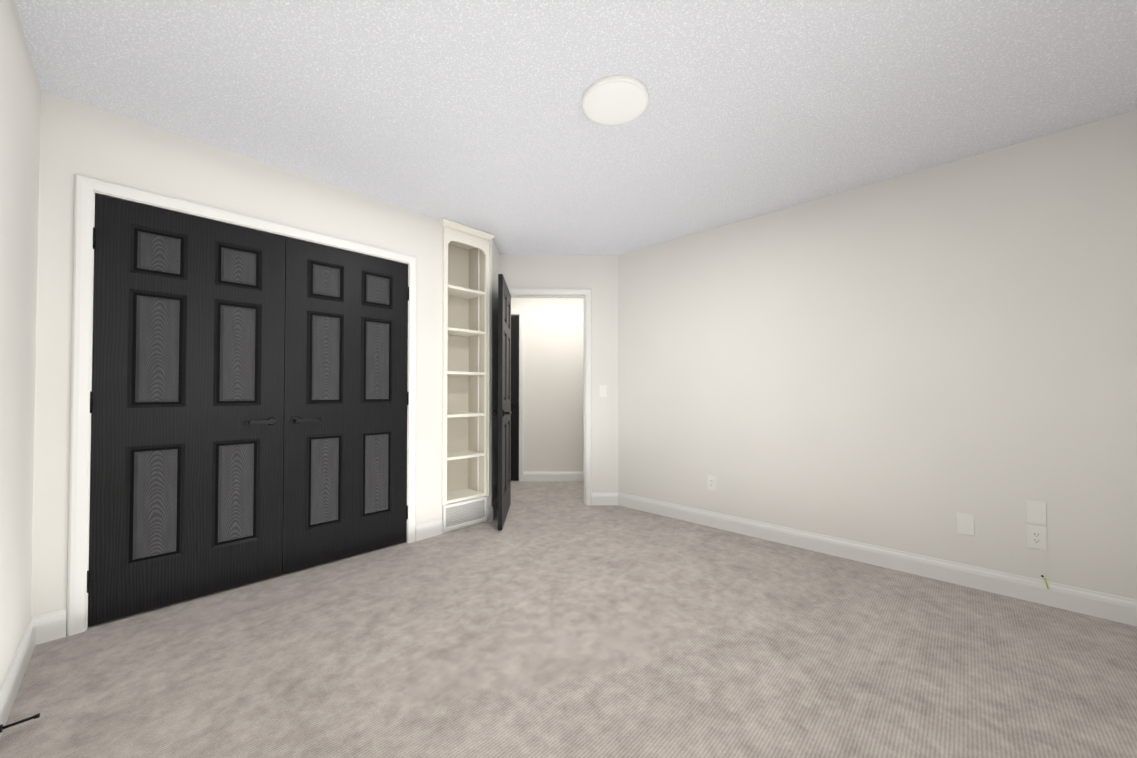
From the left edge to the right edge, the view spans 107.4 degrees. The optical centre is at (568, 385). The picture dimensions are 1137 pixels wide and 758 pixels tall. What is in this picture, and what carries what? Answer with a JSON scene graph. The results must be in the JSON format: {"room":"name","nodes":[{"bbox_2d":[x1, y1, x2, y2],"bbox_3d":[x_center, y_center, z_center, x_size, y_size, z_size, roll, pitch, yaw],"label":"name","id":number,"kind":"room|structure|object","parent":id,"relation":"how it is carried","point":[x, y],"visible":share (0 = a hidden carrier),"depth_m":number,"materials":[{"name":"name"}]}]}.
{"room":"empty bedroom","nodes":[
{"label":"empty bedroom","id":0,"kind":"room"},
{"bbox_2d":[0,0,40,685],"bbox_3d":[-1.001,-0.110,0.476,4.053,2.440,0.120,-1,-1,44],"label":"wall","id":1,"kind":"structure","parent":0,"point":[20,100],"depth_m":1.52,"materials":[{"name":"paint"}]},
{"bbox_2d":[0,713,39,732],"bbox_3d":[-1.764,1.084,1.344,0.022,0.022,0.080,-1,-1,44],"label":"door stop","id":2,"kind":"object","parent":1,"relation":"attached to","point":[35,716],"visible":1,"depth_m":1.34,"materials":[{"name":"black metal"}]},
{"bbox_2d":[0,609,66,737],"bbox_3d":[-0.925,1.052,0.538,3.813,0.120,0.100,-1,-1,44],"label":"baseboard","id":3,"kind":"structure","parent":1,"relation":"attached to","point":[44,628],"depth_m":1.68,"materials":[{"name":"white wood"}]},
{"bbox_2d":[31,90,491,627],"bbox_3d":[-1.585,-0.076,2.713,0.120,2.440,2.554,-1,-1,44],"label":"wall","id":4,"kind":"structure","parent":0,"point":[78,138],"depth_m":2.09,"materials":[{"name":"paint"}]},
{"bbox_2d":[87,194,285,626],"bbox_3d":[-1.964,0.114,2.218,0.089,2.022,0.770,-1,-1,44],"label":"closet door","id":5,"kind":"structure","parent":4,"relation":"in","point":[187,436],"depth_m":2.18,"materials":[{"name":"black wood"}]},
{"bbox_2d":[66,174,416,635],"bbox_3d":[-1.739,0.090,2.537,0.137,2.102,1.649,-1,-1,44],"label":"trim","id":6,"kind":"structure","parent":4,"relation":"attached to","point":[86,189],"depth_m":1.94,"materials":[{"name":"white wood"}]},
{"bbox_2d":[282,237,408,573],"bbox_3d":[-1.431,0.122,2.777,0.089,2.022,0.770,-1,-1,44],"label":"closet door","id":7,"kind":"structure","parent":4,"relation":"in","point":[346,398],"depth_m":2.74,"materials":[{"name":"black wood"}]},
{"bbox_2d":[415,518,442,540],"bbox_3d":[-1.053,1.091,3.157,0.015,0.120,0.216,-1,-1,44],"label":"baseboard","id":8,"kind":"structure","parent":4,"relation":"attached to","point":[428,529],"depth_m":3.15,"materials":[{"name":"white wood"}]},
{"bbox_2d":[442,496,487,531],"bbox_3d":[-0.832,1.037,3.388,0.016,0.198,0.412,-1,-1,44],"label":"air vent","id":9,"kind":"object","parent":4,"relation":"in","point":[463,513],"visible":1,"depth_m":3.38,"materials":[{"name":"white metal"}]},
{"bbox_2d":[439,218,494,505],"bbox_3d":[-0.910,-0.174,3.482,0.309,2.215,0.492,-1,-1,44],"label":"shelf niche","id":10,"kind":"object","parent":4,"relation":"in","point":[461,246],"visible":0.75,"depth_m":3.58,"materials":[{"name":"paint"}]},
{"bbox_2d":[477,238,499,505],"bbox_3d":[-0.726,-0.059,3.823,0.120,2.440,0.458,0,-1,-1],"label":"wall","id":11,"kind":"structure","parent":0,"point":[495,273],"depth_m":3.75,"materials":[{"name":"paint"}]},
{"bbox_2d":[487,496,497,521],"bbox_3d":[-0.672,1.101,3.790,0.338,0.120,0.378,-1,-1,44],"label":"baseboard","id":12,"kind":"structure","parent":11,"relation":"attached to","point":[492,510],"depth_m":3.60,"materials":[{"name":"white wood"}]},
{"bbox_2d":[511,298,583,470],"bbox_3d":[0.028,-0.038,5.220,3.338,2.440,3.338,-1,-1,44],"label":"wall","id":13,"kind":"structure","parent":0,"point":[553,392],"depth_m":5.15,"materials":[{"name":"paint"}]},
{"bbox_2d":[511,316,518,479],"bbox_3d":[-0.995,0.158,5.127,0.764,2.022,0.089,0,-1,-1],"label":"hall door","id":14,"kind":"structure","parent":13,"relation":"in","point":[514,397],"depth_m":5.14,"materials":[{"name":"grey wood"}]},
{"bbox_2d":[511,310,523,481],"bbox_3d":[-0.991,0.128,5.184,0.884,2.107,0.137,0,-1,-1],"label":"door frame","id":15,"kind":"structure","parent":13,"relation":"attached to","point":[520,313],"depth_m":5.13,"materials":[{"name":"white wood"}]},
{"bbox_2d":[524,471,583,481],"bbox_3d":[0.841,1.121,5.154,2.778,0.120,0.015,0,-1,-1],"label":"baseboard","id":16,"kind":"structure","parent":13,"relation":"attached to","point":[529,476],"depth_m":5.12,"materials":[{"name":"white wood"}]},
{"bbox_2d":[500,254,617,492],"bbox_3d":[0.005,-0.054,4.129,1.357,2.440,0.120,0,-1,-1],"label":"wall","id":17,"kind":"structure","parent":0,"point":[597,275],"depth_m":4.08,"materials":[{"name":"paint"}]},
{"bbox_2d":[492,274,510,529],"bbox_3d":[-0.559,0.136,3.678,0.143,2.022,0.764,0,-1,-3],"label":"entry door","id":18,"kind":"structure","parent":17,"relation":"in","point":[503,412],"depth_m":3.44,"materials":[{"name":"grey wood"}]},
{"bbox_2d":[508,288,591,505],"bbox_3d":[-0.218,0.112,4.121,0.884,2.107,0.154,0,-1,-1],"label":"door frame","id":19,"kind":"structure","parent":17,"relation":"attached to","point":[585,295],"depth_m":4.06,"materials":[{"name":"white wood"}]},
{"bbox_2d":[599,385,606,396],"bbox_3d":[0.337,0.060,4.070,0.070,0.115,0.010,0,-1,-1],"label":"light switch","id":20,"kind":"object","parent":17,"relation":"attached to","point":[602,390],"visible":1,"depth_m":4.07,"materials":[{"name":"plastic"}]},
{"bbox_2d":[600,492,1136,625],"bbox_3d":[1.596,1.088,2.980,3.472,0.120,0.035,-1,-1,44],"label":"baseboard","id":21,"kind":"structure","parent":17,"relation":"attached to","point":[1120,609],"depth_m":2.51,"materials":[{"name":"white wood"}]},
{"bbox_2d":[0,480,1136,757],"bbox_3d":[-0.008,1.222,3.881,7.700,0.120,6.809,-1,-1,44],"label":"floor","id":22,"kind":"structure","parent":0,"point":[556,620],"depth_m":1.71,"materials":[{"name":"carpet"}]},
{"bbox_2d":[14,0,1136,254],"bbox_3d":[-0.008,-1.338,3.919,7.700,0.120,6.809,-1,-1,44],"label":"ceiling","id":23,"kind":"structure","parent":0,"point":[468,114],"depth_m":1.86,"materials":[{"name":"white paint"}]},
{"bbox_2d":[582,75,648,124],"bbox_3d":[0.213,-1.296,1.918,0.306,0.022,0.306,-1,-1,44],"label":"recessed light","id":24,"kind":"object","parent":23,"relation":"in","point":[616,100],"visible":0.98,"depth_m":1.89,"materials":[{"name":"plastic"}]},
{"bbox_2d":[618,110,1136,599],"bbox_3d":[1.763,-0.072,2.945,3.458,2.440,0.120,-1,-1,44],"label":"wall","id":25,"kind":"structure","parent":0,"point":[916,362],"depth_m":2.52,"materials":[{"name":"paint"}]},
{"bbox_2d":[708,475,715,490],"bbox_3d":[1.169,0.800,3.410,0.070,0.115,0.008,-1,-1,44],"label":"electrical outlet","id":26,"kind":"object","parent":25,"relation":"attached to","point":[711,482],"visible":1,"depth_m":3.40,"materials":[{"name":"plastic"}]},
{"bbox_2d":[957,513,973,535],"bbox_3d":[2.257,0.791,2.375,0.070,0.115,0.005,-1,-1,44],"label":"wall plate","id":27,"kind":"object","parent":25,"relation":"attached to","point":[965,523],"visible":1,"depth_m":2.37,"materials":[{"name":"plastic"}]},
{"bbox_2d":[1026,500,1045,524],"bbox_3d":[2.453,0.667,2.190,0.070,0.115,0.005,-1,-1,44],"label":"wall plate","id":28,"kind":"object","parent":25,"relation":"attached to","point":[1035,511],"visible":1,"depth_m":2.19,"materials":[{"name":"plastic"}]},
{"bbox_2d":[1027,525,1046,549],"bbox_3d":[2.452,0.799,2.187,0.070,0.115,0.008,-1,-1,44],"label":"electrical outlet","id":29,"kind":"object","parent":25,"relation":"attached to","point":[1036,537],"visible":1,"depth_m":2.19,"materials":[{"name":"plastic"}]}
]}

